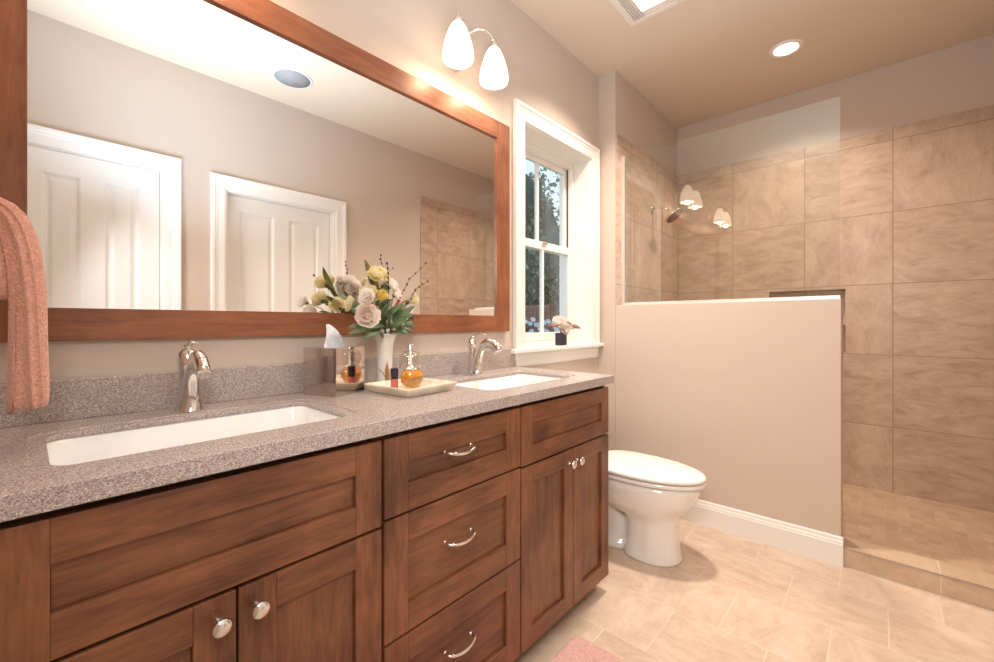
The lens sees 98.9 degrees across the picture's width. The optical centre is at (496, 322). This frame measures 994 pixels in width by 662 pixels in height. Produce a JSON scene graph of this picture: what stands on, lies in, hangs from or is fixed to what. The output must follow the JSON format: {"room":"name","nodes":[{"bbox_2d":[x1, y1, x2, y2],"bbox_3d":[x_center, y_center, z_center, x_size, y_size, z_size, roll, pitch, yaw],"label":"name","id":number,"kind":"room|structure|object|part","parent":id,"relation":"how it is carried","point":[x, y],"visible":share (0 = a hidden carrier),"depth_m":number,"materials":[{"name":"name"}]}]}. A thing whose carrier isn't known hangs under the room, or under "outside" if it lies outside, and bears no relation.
{"room":"bathroom","nodes":[
{"label":"bathroom","id":0,"kind":"room"},
{"bbox_2d":[0,0,597,382],"bbox_3d":[0.067,-0.201,2.317,0.200,2.887,4.050,0,0,42],"label":"wall","id":1,"kind":"structure","parent":0,"point":[409,35],"depth_m":1.78,"materials":[{"name":"beige paint"}]},
{"bbox_2d":[0,0,509,342],"bbox_3d":[-0.519,-0.470,1.501,0.021,1.024,1.718,0,0,42],"label":"wall mirror","id":2,"kind":"object","parent":1,"relation":"attached to","point":[178,169],"visible":0.79,"depth_m":1.23,"materials":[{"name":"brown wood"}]},
{"bbox_3d":[-0.519,0.004,1.501,0.021,0.076,1.530,0,0,42],"label":"frame rail","id":3,"kind":"part","parent":2,"relation":"part of","materials":[{"name":"wood"}]},
{"bbox_3d":[-0.519,-0.939,1.501,0.021,0.085,1.530,0,0,42],"label":"frame rail","id":4,"kind":"part","parent":2,"relation":"part of","materials":[{"name":"wood"}]},
{"bbox_2d":[0,348,514,427],"bbox_3d":[-0.526,0.177,1.494,0.019,0.094,1.832,0,0,42],"label":"backsplash","id":5,"kind":"structure","parent":1,"relation":"attached to","point":[89,397],"depth_m":1.11,"materials":[{"name":"grey stone"}]},
{"bbox_2d":[442,9,507,89],"bbox_3d":[-0.113,-1.176,1.815,0.202,0.239,0.340,0,0,42],"label":"wall sconce","id":6,"kind":"object","parent":1,"relation":"attached to","point":[457,53],"visible":1,"depth_m":1.77,"materials":[{"name":"white glass"}]},
{"bbox_3d":[-0.157,-1.132,1.711,0.126,0.151,0.126,0,0,42],"label":"lamp shade","id":7,"kind":"part","parent":6,"relation":"part of","materials":[{"name":"white glass"}]},
{"bbox_3d":[-0.157,-1.106,1.711,0.051,0.065,0.052,0,0,42],"label":"bulb","id":8,"kind":"part","parent":6,"relation":"part of","materials":[{"name":"white glass"}]},
{"bbox_3d":[-0.093,-1.235,1.871,0.170,0.121,0.013,0,0,2],"label":"arm","id":9,"kind":"part","parent":6,"relation":"part of","materials":[{"name":"silver metal"}]},
{"bbox_3d":[-0.013,-1.132,1.869,0.126,0.151,0.126,0,0,42],"label":"lamp shade","id":10,"kind":"part","parent":6,"relation":"part of","materials":[{"name":"white glass"}]},
{"bbox_3d":[-0.013,-1.106,1.869,0.051,0.065,0.052,0,0,42],"label":"bulb","id":11,"kind":"part","parent":6,"relation":"part of","materials":[{"name":"white glass"}]},
{"bbox_2d":[511,98,603,366],"bbox_3d":[0.312,-0.459,2.571,0.262,1.379,0.960,0,0,42],"label":"window","id":12,"kind":"structure","parent":1,"relation":"in","point":[538,139],"depth_m":2.69,"materials":[{"name":"white paint"}]},
{"bbox_3d":[0.245,-0.734,2.625,0.028,0.572,0.636,0,0,42],"label":"sash","id":13,"kind":"part","parent":12,"relation":"part of","materials":[{"name":"white paint"}]},
{"bbox_3d":[0.274,-0.191,2.599,0.028,0.602,0.636,0,0,42],"label":"sash","id":14,"kind":"part","parent":12,"relation":"part of","materials":[{"name":"white paint"}]},
{"bbox_3d":[0.249,-0.448,2.621,0.102,1.206,0.676,0,0,42],"label":"frame","id":15,"kind":"part","parent":12,"relation":"part of","materials":[{"name":"white paint"}]},
{"bbox_2d":[555,333,566,344],"bbox_3d":[0.382,0.098,2.534,0.054,0.074,0.054,0,0,42],"label":"flower pot","id":16,"kind":"object","parent":12,"relation":"on","point":[560,338],"visible":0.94,"depth_m":2.51,"materials":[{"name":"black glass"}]},
{"bbox_2d":[552,315,567,329],"bbox_3d":[0.368,0.021,2.496,0.088,0.129,0.084,0,0,42],"label":"carnation","id":17,"kind":"object","parent":16,"relation":"in","point":[560,321],"visible":0.98,"depth_m":2.49,"materials":[{"name":"white plant"}]},
{"bbox_2d":[560,324,570,334],"bbox_3d":[0.404,0.040,2.519,0.068,0.091,0.068,0,0,-1],"label":"carnation","id":18,"kind":"object","parent":16,"relation":"in","point":[566,329],"visible":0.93,"depth_m":2.51,"materials":[{"name":"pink plant"}]},
{"bbox_2d":[392,293,418,331],"bbox_3d":[-0.342,-0.009,1.553,0.114,0.198,0.040,0,0,-9],"label":"rose","id":19,"kind":"object","parent":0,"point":[415,299],"visible":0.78,"depth_m":1.55,"materials":[{"name":"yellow plant"}]},
{"bbox_2d":[598,70,676,449],"bbox_3d":[1.104,-0.251,3.225,0.122,2.787,1.132,0,0,42],"label":"wall","id":20,"kind":"structure","parent":0,"point":[622,110],"depth_m":2.82,"materials":[{"name":"beige paint"}]},
{"bbox_2d":[616,133,677,304],"bbox_3d":[1.150,-0.045,3.178,0.011,2.374,1.121,0,0,42],"label":"shower tile","id":21,"kind":"structure","parent":20,"relation":"attached to","point":[651,242],"depth_m":3.08,"materials":[{"name":"beige tile"}]},
{"bbox_2d":[651,205,682,222],"bbox_3d":[1.244,-0.803,3.107,0.220,0.149,0.142,0,0,42],"label":"shower head","id":22,"kind":"object","parent":21,"relation":"attached to","point":[676,213],"visible":1,"depth_m":3.08},
{"bbox_3d":[1.213,-0.834,3.135,0.128,0.055,0.016,0,0,42],"label":"arm","id":23,"kind":"part","parent":22,"relation":"part of","materials":[{"name":"silver metal"}]},
{"bbox_2d":[616,299,842,536],"bbox_3d":[1.237,0.514,2.429,1.143,1.256,0.129,0,0,42],"label":"wall partition","id":24,"kind":"structure","parent":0,"point":[746,395],"depth_m":2.27,"materials":[{"name":"beige paint"}]},
{"bbox_2d":[621,156,839,304],"bbox_3d":[1.246,-0.604,2.436,1.124,0.981,0.022,0,0,42],"label":"glass screen","id":25,"kind":"object","parent":24,"relation":"on","point":[623,158],"visible":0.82,"depth_m":2.79,"materials":[{"name":"clear glass"}]},
{"bbox_2d":[681,499,842,566],"bbox_3d":[1.147,1.074,2.414,1.273,0.136,0.015,0,0,42],"label":"baseboard","id":26,"kind":"structure","parent":24,"relation":"attached to","point":[815,544],"depth_m":2.18,"materials":[{"name":"white paint"}]},
{"bbox_2d":[843,548,993,590],"bbox_3d":[1.868,1.059,1.775,0.669,0.006,0.006,0,0,42],"label":"trim","id":27,"kind":"structure","parent":24,"relation":"attached to","point":[843,548],"depth_m":1.82,"materials":[{"name":"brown tile"}]},
{"bbox_2d":[511,0,993,128],"bbox_3d":[0.826,-1.695,1.632,2.245,0.100,4.050,0,0,42],"label":"ceiling","id":28,"kind":"structure","parent":0,"point":[694,61],"depth_m":2.47,"materials":[{"name":"beige paint"}]},
{"bbox_2d":[608,0,685,26],"bbox_3d":[0.754,-1.634,2.108,0.344,0.022,0.344,0,0,42],"label":"exhaust fan","id":29,"kind":"object","parent":28,"relation":"attached to","point":[634,12],"visible":1,"depth_m":2.20,"materials":[{"name":"beige plastic"}]},
{"bbox_2d":[769,39,803,57],"bbox_3d":[1.734,-1.641,2.550,0.176,0.006,0.176,0,0,42],"label":"recessed light","id":30,"kind":"object","parent":28,"relation":"in","point":[786,48],"visible":1,"depth_m":2.54,"materials":[{"name":"beige glass"}]},
{"bbox_2d":[514,519,993,661],"bbox_3d":[0.487,1.192,1.182,1.945,0.100,2.728,0,0,42],"label":"floor","id":31,"kind":"structure","parent":0,"point":[730,597],"depth_m":1.66,"materials":[{"name":"tile"}]},
{"bbox_2d":[0,437,380,661],"bbox_3d":[-0.696,0.701,0.896,0.567,0.884,0.716,0,0,42],"label":"vanity cabinet","id":32,"kind":"object","parent":31,"relation":"on","point":[279,560],"visible":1,"depth_m":0.74,"materials":[{"name":"brown wood"}]},
{"bbox_3d":[-0.576,0.778,0.662,0.019,0.593,0.296,0,0,42],"label":"door","id":33,"kind":"part","parent":32,"relation":"part of","materials":[{"name":"brown wood"}]},
{"bbox_3d":[-0.478,0.525,0.736,0.029,0.032,0.032,0,0,42],"label":"knob","id":34,"kind":"part","parent":32,"relation":"part of","materials":[{"name":"silver metal"}]},
{"bbox_3d":[-0.436,0.525,0.782,0.029,0.032,0.032,0,0,42],"label":"knob","id":35,"kind":"part","parent":32,"relation":"part of","materials":[{"name":"silver metal"}]},
{"bbox_2d":[0,348,613,521],"bbox_3d":[-0.323,0.194,1.317,0.558,0.128,1.841,0,0,42],"label":"countertop","id":36,"kind":"structure","parent":32,"relation":"on","point":[76,407],"depth_m":0.98,"materials":[{"name":"grey stone"}]},
{"bbox_2d":[174,341,211,412],"bbox_3d":[-0.747,0.135,1.052,0.198,0.178,0.064,0,0,42],"label":"faucet","id":37,"kind":"object","parent":36,"relation":"on","point":[193,366],"visible":1,"depth_m":1.06,"materials":[{"name":"silver metal"}]},
{"bbox_3d":[-0.773,0.060,1.076,0.088,0.029,0.020,0,0,42],"label":"lever","id":38,"kind":"part","parent":37,"relation":"part of","materials":[{"name":"silver metal"}]},
{"bbox_2d":[46,406,340,464],"bbox_3d":[-0.631,0.309,0.947,0.319,0.140,0.544,0,0,42],"label":"sink","id":39,"kind":"object","parent":36,"relation":"in","point":[81,449],"visible":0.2,"depth_m":1.01,"materials":[{"name":"white ceramic"}]},
{"bbox_2d":[304,324,363,396],"bbox_3d":[-0.517,0.114,1.355,0.128,0.219,0.128,0,0,22],"label":"tissue box","id":40,"kind":"object","parent":36,"relation":"on","point":[333,369],"visible":1,"depth_m":1.31,"materials":[{"name":"silver metal"}]},
{"bbox_2d":[373,333,397,381],"bbox_3d":[-0.400,0.131,1.515,0.092,0.186,0.100,0,0,42],"label":"vase","id":41,"kind":"object","parent":36,"relation":"on","point":[384,346],"visible":0.8,"depth_m":1.49,"materials":[{"name":"white ceramic"}]},
{"bbox_2d":[343,295,355,310],"bbox_3d":[-0.473,-0.002,1.484,0.137,0.183,0.048,0,0,-43],"label":"rose","id":42,"kind":"object","parent":41,"relation":"in","point":[348,306],"visible":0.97,"depth_m":1.44,"materials":[{"name":"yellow plant"}]},
{"bbox_2d":[354,303,381,336],"bbox_3d":[-0.386,0.013,1.403,0.070,0.155,0.213,0,0,13],"label":"garden rose","id":43,"kind":"object","parent":41,"relation":"in","point":[367,315],"visible":0.99,"depth_m":1.33,"materials":[{"name":"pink plant"}]},
{"bbox_2d":[358,288,383,329],"bbox_3d":[-0.406,-0.009,1.399,0.055,0.198,0.245,0,0,-5],"label":"rose","id":44,"kind":"object","parent":41,"relation":"in","point":[366,295],"visible":0.98,"depth_m":1.30,"materials":[{"name":"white plant"}]},
{"bbox_2d":[359,284,379,329],"bbox_3d":[-0.393,-0.017,1.426,0.067,0.214,0.183,0,0,12],"label":"rose","id":45,"kind":"object","parent":44,"relation":"on","point":[374,287],"visible":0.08,"depth_m":1.37,"materials":[{"name":"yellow plant"}]},
{"bbox_2d":[366,265,389,324],"bbox_3d":[-0.401,-0.050,1.429,0.074,0.280,0.180,0,0,-17],"label":"carnation","id":46,"kind":"object","parent":44,"relation":"attached to","point":[377,274],"visible":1,"depth_m":1.36,"materials":[{"name":"beige plant"}]},
{"bbox_2d":[381,319,403,332],"bbox_3d":[-0.369,0.029,1.458,0.087,0.102,0.074,0,0,25],"label":"flowers","id":47,"kind":"object","parent":44,"relation":"attached to","point":[387,331],"visible":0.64,"depth_m":1.45,"materials":[{"name":"white plant"}]},
{"bbox_2d":[364,279,389,325],"bbox_3d":[-0.409,-0.047,1.473,0.073,0.273,0.108,0,0,42],"label":"peony","id":48,"kind":"object","parent":41,"relation":"in","point":[382,285],"visible":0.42,"depth_m":1.45,"materials":[{"name":"white plant"}]},
{"bbox_2d":[337,295,378,328],"bbox_3d":[-0.465,-0.002,1.484,0.058,0.184,0.183,0,0,42],"label":"leaf sprig","id":49,"kind":"object","parent":48,"relation":"on","point":[341,296],"visible":0.18,"depth_m":1.45,"materials":[{"name":"green plant"}]},
{"bbox_3d":[-0.471,-0.035,1.489,0.043,0.118,0.183,0,0,42],"label":"blade","id":50,"kind":"part","parent":49,"relation":"part of","materials":[{"name":"plant"}]},
{"bbox_2d":[375,289,388,329],"bbox_3d":[-0.394,-0.010,1.433,0.045,0.200,0.163,0,0,-20],"label":"lily","id":51,"kind":"object","parent":49,"relation":"on","point":[382,294],"visible":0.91,"depth_m":1.37,"materials":[{"name":"yellow plant"}]},
{"bbox_2d":[348,323,384,338],"bbox_3d":[-0.406,0.044,1.395,0.070,0.092,0.234,0,0,19],"label":"leaf sprig","id":52,"kind":"object","parent":48,"relation":"on","point":[370,332],"visible":0.8,"depth_m":1.34,"materials":[{"name":"green plant"}]},
{"bbox_2d":[364,259,380,323],"bbox_3d":[-0.408,-0.058,1.447,0.018,0.296,0.139,0,0,13],"label":"bronze leaf","id":53,"kind":"object","parent":48,"relation":"on","point":[367,266],"visible":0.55,"depth_m":1.39,"materials":[{"name":"green plant"}]},
{"bbox_3d":[-0.419,-0.164,1.400,0.015,0.085,0.044,0,0,20],"label":"blade","id":54,"kind":"part","parent":53,"relation":"part of","materials":[{"name":"green plant"}]},
{"bbox_2d":[372,280,380,310],"bbox_3d":[-0.399,-0.029,1.456,0.017,0.238,0.121,0,0,6],"label":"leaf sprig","id":55,"kind":"object","parent":48,"relation":"on","point":[374,282],"visible":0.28,"depth_m":1.41,"materials":[{"name":"green plant"}]},
{"bbox_3d":[-0.398,-0.022,1.485,0.025,0.223,0.079,0,0,-20],"label":"stem","id":56,"kind":"part","parent":48,"relation":"part of","materials":[{"name":"green plant"}]},
{"bbox_2d":[385,262,388,331],"bbox_3d":[-0.367,-0.050,1.419,0.014,0.280,0.206,0,0,-16],"label":"twig","id":57,"kind":"object","parent":48,"relation":"on","point":[386,262],"visible":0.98,"depth_m":1.37,"materials":[{"name":"brown plant"}]},
{"bbox_2d":[379,299,400,332],"bbox_3d":[-0.368,0.004,1.436,0.075,0.172,0.158,0,0,3],"label":"leaf sprig","id":58,"kind":"object","parent":48,"relation":"on","point":[385,312],"visible":0.77,"depth_m":1.44,"materials":[{"name":"green plant"}]},
{"bbox_2d":[385,278,398,326],"bbox_3d":[-0.368,-0.033,1.487,0.045,0.246,0.101,0,0,-19],"label":"daisy spray","id":59,"kind":"object","parent":48,"relation":"attached to","point":[393,284],"visible":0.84,"depth_m":1.46,"materials":[{"name":"white plant"}]},
{"bbox_2d":[388,297,406,327],"bbox_3d":[-0.360,-0.004,1.501,0.079,0.188,0.040,0,0,-6],"label":"leaf","id":60,"kind":"object","parent":48,"relation":"on","point":[398,301],"visible":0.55,"depth_m":1.49,"materials":[{"name":"brown plant"}]},
{"bbox_3d":[-0.338,-0.068,1.500,0.015,0.061,0.056,0,0,42],"label":"blade","id":61,"kind":"part","parent":60,"relation":"part of","materials":[{"name":"brown"}]},
{"bbox_2d":[387,302,414,332],"bbox_3d":[-0.344,0.009,1.475,0.118,0.162,0.079,0,0,2],"label":"leaf sprig","id":62,"kind":"object","parent":48,"relation":"on","point":[401,316],"visible":0.8,"depth_m":1.46,"materials":[{"name":"green plant"}]},
{"bbox_2d":[389,262,426,331],"bbox_3d":[-0.320,-0.070,1.548,0.168,0.320,0.052,0,0,-39],"label":"twig","id":63,"kind":"object","parent":48,"relation":"on","point":[425,262],"visible":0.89,"depth_m":1.55,"materials":[{"name":"brown plant"}]},
{"bbox_2d":[403,280,428,309],"bbox_3d":[-0.322,-0.036,1.548,0.170,0.251,0.035,0,0,-34],"label":"twig","id":64,"kind":"object","parent":48,"relation":"on","point":[427,280],"visible":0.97,"depth_m":1.55,"materials":[{"name":"brown plant"}]},
{"bbox_2d":[387,288,402,328],"bbox_3d":[-0.364,-0.018,1.496,0.095,0.215,0.043,0,0,42],"label":"daisy spray","id":65,"kind":"object","parent":41,"relation":"in","point":[396,293],"visible":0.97,"depth_m":1.47,"materials":[{"name":"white plant"}]},
{"bbox_2d":[389,319,414,334],"bbox_3d":[-0.335,0.036,1.513,0.112,0.109,0.074,0,0,-31],"label":"leaf sprig","id":66,"kind":"object","parent":41,"relation":"in","point":[401,331],"visible":0.54,"depth_m":1.49,"materials":[{"name":"green plant"}]},
{"bbox_2d":[364,378,457,396],"bbox_3d":[-0.280,0.210,1.392,0.218,0.028,0.218,0,0,37],"label":"tray","id":67,"kind":"object","parent":36,"relation":"on","point":[429,386],"visible":0.81,"depth_m":1.35,"materials":[{"name":"beige ceramic"}]},
{"bbox_2d":[390,368,397,387],"bbox_3d":[-0.338,0.182,1.398,0.026,0.065,0.026,0,0,42],"label":"lip gloss","id":68,"kind":"object","parent":67,"relation":"on","point":[393,371],"visible":0.85,"depth_m":1.39,"materials":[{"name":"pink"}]},
{"bbox_2d":[391,379,397,387],"bbox_3d":[-0.338,0.199,1.398,0.024,0.032,0.024,0,0,42],"label":"bottle","id":69,"kind":"object","parent":68,"relation":"on","point":[394,382],"depth_m":1.39,"materials":[{"name":"pink"}]},
{"bbox_2d":[398,344,423,386],"bbox_3d":[-0.287,0.143,1.424,0.069,0.144,0.091,0,0,42],"label":"perfume bottle","id":70,"kind":"object","parent":67,"relation":"on","point":[411,377],"visible":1,"depth_m":1.41,"materials":[{"name":"orange glass"}]},
{"bbox_2d":[467,333,501,374],"bbox_3d":[-0.052,0.135,1.822,0.198,0.178,0.064,0,0,42],"label":"faucet","id":71,"kind":"object","parent":36,"relation":"on","point":[475,354],"visible":1,"depth_m":1.83,"materials":[{"name":"silver metal"}]},
{"bbox_3d":[-0.078,0.060,1.846,0.088,0.029,0.020,0,0,42],"label":"lever","id":72,"kind":"part","parent":71,"relation":"part of","materials":[{"name":"silver metal"}]},
{"bbox_2d":[455,374,561,389],"bbox_3d":[0.048,0.309,1.700,0.319,0.140,0.544,0,0,42],"label":"sink","id":73,"kind":"object","parent":36,"relation":"in","point":[503,382],"visible":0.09,"depth_m":1.88,"materials":[{"name":"white ceramic"}]},
{"bbox_3d":[-0.375,0.778,0.886,0.019,0.593,0.296,0,0,42],"label":"door","id":74,"kind":"part","parent":32,"relation":"part of","materials":[{"name":"brown wood"}]},
{"bbox_2d":[378,406,519,661],"bbox_3d":[-0.282,0.701,1.351,0.571,0.884,0.514,0,0,42],"label":"vanity cabinet","id":75,"kind":"object","parent":31,"relation":"on","point":[450,527],"visible":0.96,"depth_m":1.16,"materials":[{"name":"brown wood"}]},
{"bbox_3d":[-0.101,0.614,1.190,0.019,0.290,0.506,0,0,42],"label":"drawer","id":76,"kind":"part","parent":75,"relation":"part of","materials":[{"name":"brown wood"}]},
{"bbox_3d":[-0.101,0.369,1.190,0.019,0.189,0.506,0,0,42],"label":"drawer","id":77,"kind":"part","parent":75,"relation":"part of","materials":[{"name":"brown wood"}]},
{"bbox_3d":[-0.101,0.920,1.190,0.019,0.309,0.506,0,0,42],"label":"drawer","id":78,"kind":"part","parent":75,"relation":"part of","materials":[{"name":"brown wood"}]},
{"bbox_3d":[-0.094,0.884,1.158,0.033,0.018,0.108,0,0,42],"label":"pull handle","id":79,"kind":"part","parent":75,"relation":"part of","materials":[{"name":"silver metal"}]},
{"bbox_3d":[-0.094,0.590,1.158,0.033,0.018,0.108,0,0,42],"label":"pull handle","id":80,"kind":"part","parent":75,"relation":"part of","materials":[{"name":"silver metal"}]},
{"bbox_3d":[-0.094,0.349,1.158,0.033,0.018,0.108,0,0,42],"label":"pull handle","id":81,"kind":"part","parent":75,"relation":"part of","materials":[{"name":"silver metal"}]},
{"bbox_2d":[516,386,607,653],"bbox_3d":[0.088,0.701,1.765,0.567,0.884,0.597,0,0,42],"label":"vanity cabinet","id":82,"kind":"object","parent":31,"relation":"on","point":[563,467],"visible":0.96,"depth_m":1.56,"materials":[{"name":"brown wood"}]},
{"bbox_3d":[0.176,0.775,1.496,0.019,0.599,0.310,0,0,42],"label":"door","id":83,"kind":"part","parent":82,"relation":"part of","materials":[{"name":"brown wood"}]},
{"bbox_3d":[0.271,0.371,1.601,0.019,0.194,0.594,0,0,42],"label":"drawer","id":84,"kind":"part","parent":82,"relation":"part of","materials":[{"name":"brown wood"}]},
{"bbox_3d":[0.280,0.525,1.575,0.029,0.032,0.032,0,0,42],"label":"knob","id":85,"kind":"part","parent":82,"relation":"part of","materials":[{"name":"silver metal"}]},
{"bbox_3d":[0.317,0.525,1.616,0.029,0.032,0.032,0,0,42],"label":"knob","id":86,"kind":"part","parent":82,"relation":"part of","materials":[{"name":"silver metal"}]},
{"bbox_3d":[0.376,0.775,1.718,0.019,0.599,0.279,0,0,42],"label":"door","id":87,"kind":"part","parent":82,"relation":"part of","materials":[{"name":"brown wood"}]},
{"bbox_2d":[549,636,624,661],"bbox_3d":[0.205,1.133,1.054,0.542,0.018,0.840,0,0,42],"label":"bath mat","id":88,"kind":"object","parent":31,"relation":"on","point":[577,649],"visible":1,"depth_m":1.44,"materials":[{"name":"pink fabric"}]},
{"bbox_2d":[608,450,706,567],"bbox_3d":[0.660,0.768,2.213,0.796,0.748,0.436,0,0,42],"label":"toilet","id":89,"kind":"object","parent":31,"relation":"on","point":[648,495],"visible":0.56,"depth_m":2.01,"materials":[{"name":"white ceramic"}]},
{"bbox_3d":[0.750,0.751,2.132,0.551,0.022,0.370,0,0,42],"label":"seat","id":90,"kind":"part","parent":89,"relation":"part of","materials":[{"name":"white plastic"}]},
{"bbox_3d":[0.749,0.722,2.132,0.556,0.030,0.372,0,0,42],"label":"lid","id":91,"kind":"part","parent":89,"relation":"part of","materials":[{"name":"white ceramic"}]},
{"bbox_2d":[843,536,993,610],"bbox_3d":[1.917,1.100,1.830,0.669,0.084,0.150,0,0,42],"label":"curb","id":92,"kind":"object","parent":31,"relation":"on","point":[961,591],"visible":0.92,"depth_m":1.84,"materials":[{"name":"tile"}]},
{"bbox_2d":[677,35,993,176],"bbox_3d":[2.186,-0.201,3.139,2.245,2.887,0.190,0,0,42],"label":"wall","id":93,"kind":"structure","parent":0,"point":[959,78],"depth_m":2.84,"materials":[{"name":"beige paint"}]},
{"bbox_2d":[768,288,846,353],"bbox_3d":[2.213,-0.011,3.041,0.453,0.447,0.100,0,0,42],"label":"niche","id":94,"kind":"object","parent":93,"relation":"attached to","point":[842,292],"visible":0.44,"depth_m":2.99,"materials":[{"name":"tile"}]},
{"bbox_2d":[678,105,993,512],"bbox_3d":[2.206,-0.050,2.986,1.812,2.384,0.010,0,0,42],"label":"wall tile","id":95,"kind":"structure","parent":93,"relation":"attached to","point":[900,218],"depth_m":2.70,"materials":[{"name":"beige tile"}]},
{"bbox_2d":[843,483,993,610],"bbox_3d":[1.873,1.162,2.618,1.812,0.160,0.982,0,0,42],"label":"floor","id":96,"kind":"structure","parent":0,"point":[961,536],"depth_m":2.25,"materials":[{"name":"tile"}]},
{"label":"outside","id":97,"kind":"structure","parent":0,"visible":0},
{"bbox_3d":[-5.240,1.792,30.320,44.400,0.100,42.000,0,0,42],"label":"lawn","id":98,"kind":"structure","parent":97,"visible":0},
{"bbox_2d":[525,317,558,332],"bbox_3d":[0.252,0.632,5.566,0.989,1.415,0.865,0,0,42],"label":"flowering shrub","id":99,"kind":"object","parent":98,"relation":"on","point":[548,321],"visible":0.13,"depth_m":5.50,"materials":[{"name":"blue plant"}]},
{"bbox_2d":[525,168,558,304],"bbox_3d":[0.318,-1.130,9.823,2.666,5.756,2.708,0,0,42],"label":"tree","id":100,"kind":"object","parent":98,"relation":"on","point":[548,232],"visible":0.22,"depth_m":9.35,"materials":[{"name":"green plant"}]},
{"bbox_2d":[525,303,558,332],"bbox_3d":[0.814,0.702,7.772,3.200,2.080,0.090,0,0,42],"label":"fence","id":101,"kind":"object","parent":98,"relation":"on","point":[531,310],"visible":0.05,"depth_m":7.80,"materials":[{"name":"wood"}]},
{"bbox_2d":[532,164,558,303],"bbox_3d":[0.908,-2.029,15.518,4.109,7.552,3.984,0,0,42],"label":"tree","id":102,"kind":"object","parent":98,"relation":"on","point":[545,179],"visible":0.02,"depth_m":15.07,"materials":[{"name":"green plant"}]},
{"bbox_2d":[544,278,558,303],"bbox_3d":[1.635,-0.414,22.683,14.970,4.367,1.620,0,0,6],"label":"hedge","id":103,"kind":"object","parent":98,"relation":"on","point":[556,282],"visible":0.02,"depth_m":22.18,"materials":[{"name":"green plant"}]},
{"bbox_2d":[554,206,558,303],"bbox_3d":[2.661,-1.086,11.962,2.407,5.670,2.441,0,0,42],"label":"tree","id":104,"kind":"object","parent":98,"relation":"on","point":[556,297],"visible":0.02,"depth_m":11.88,"materials":[{"name":"green plant"}]},
{"bbox_3d":[-0.423,-0.201,0.099,2.045,2.887,0.100,0,0,42],"label":"wall","id":105,"kind":"structure","parent":0,"visible":0},
{"bbox_3d":[-0.908,-0.241,0.684,0.148,0.170,0.118,0,0,42],"label":"towel ring","id":106,"kind":"object","parent":105,"relation":"attached to","visible":0},
{"bbox_2d":[0,197,49,414],"bbox_3d":[-0.860,-0.028,0.738,0.142,0.374,0.117,0,0,42],"label":"hand towel","id":107,"kind":"object","parent":106,"relation":"hanging from","point":[22,272],"visible":1,"depth_m":0.72,"materials":[{"name":"pink fabric"}]}
]}

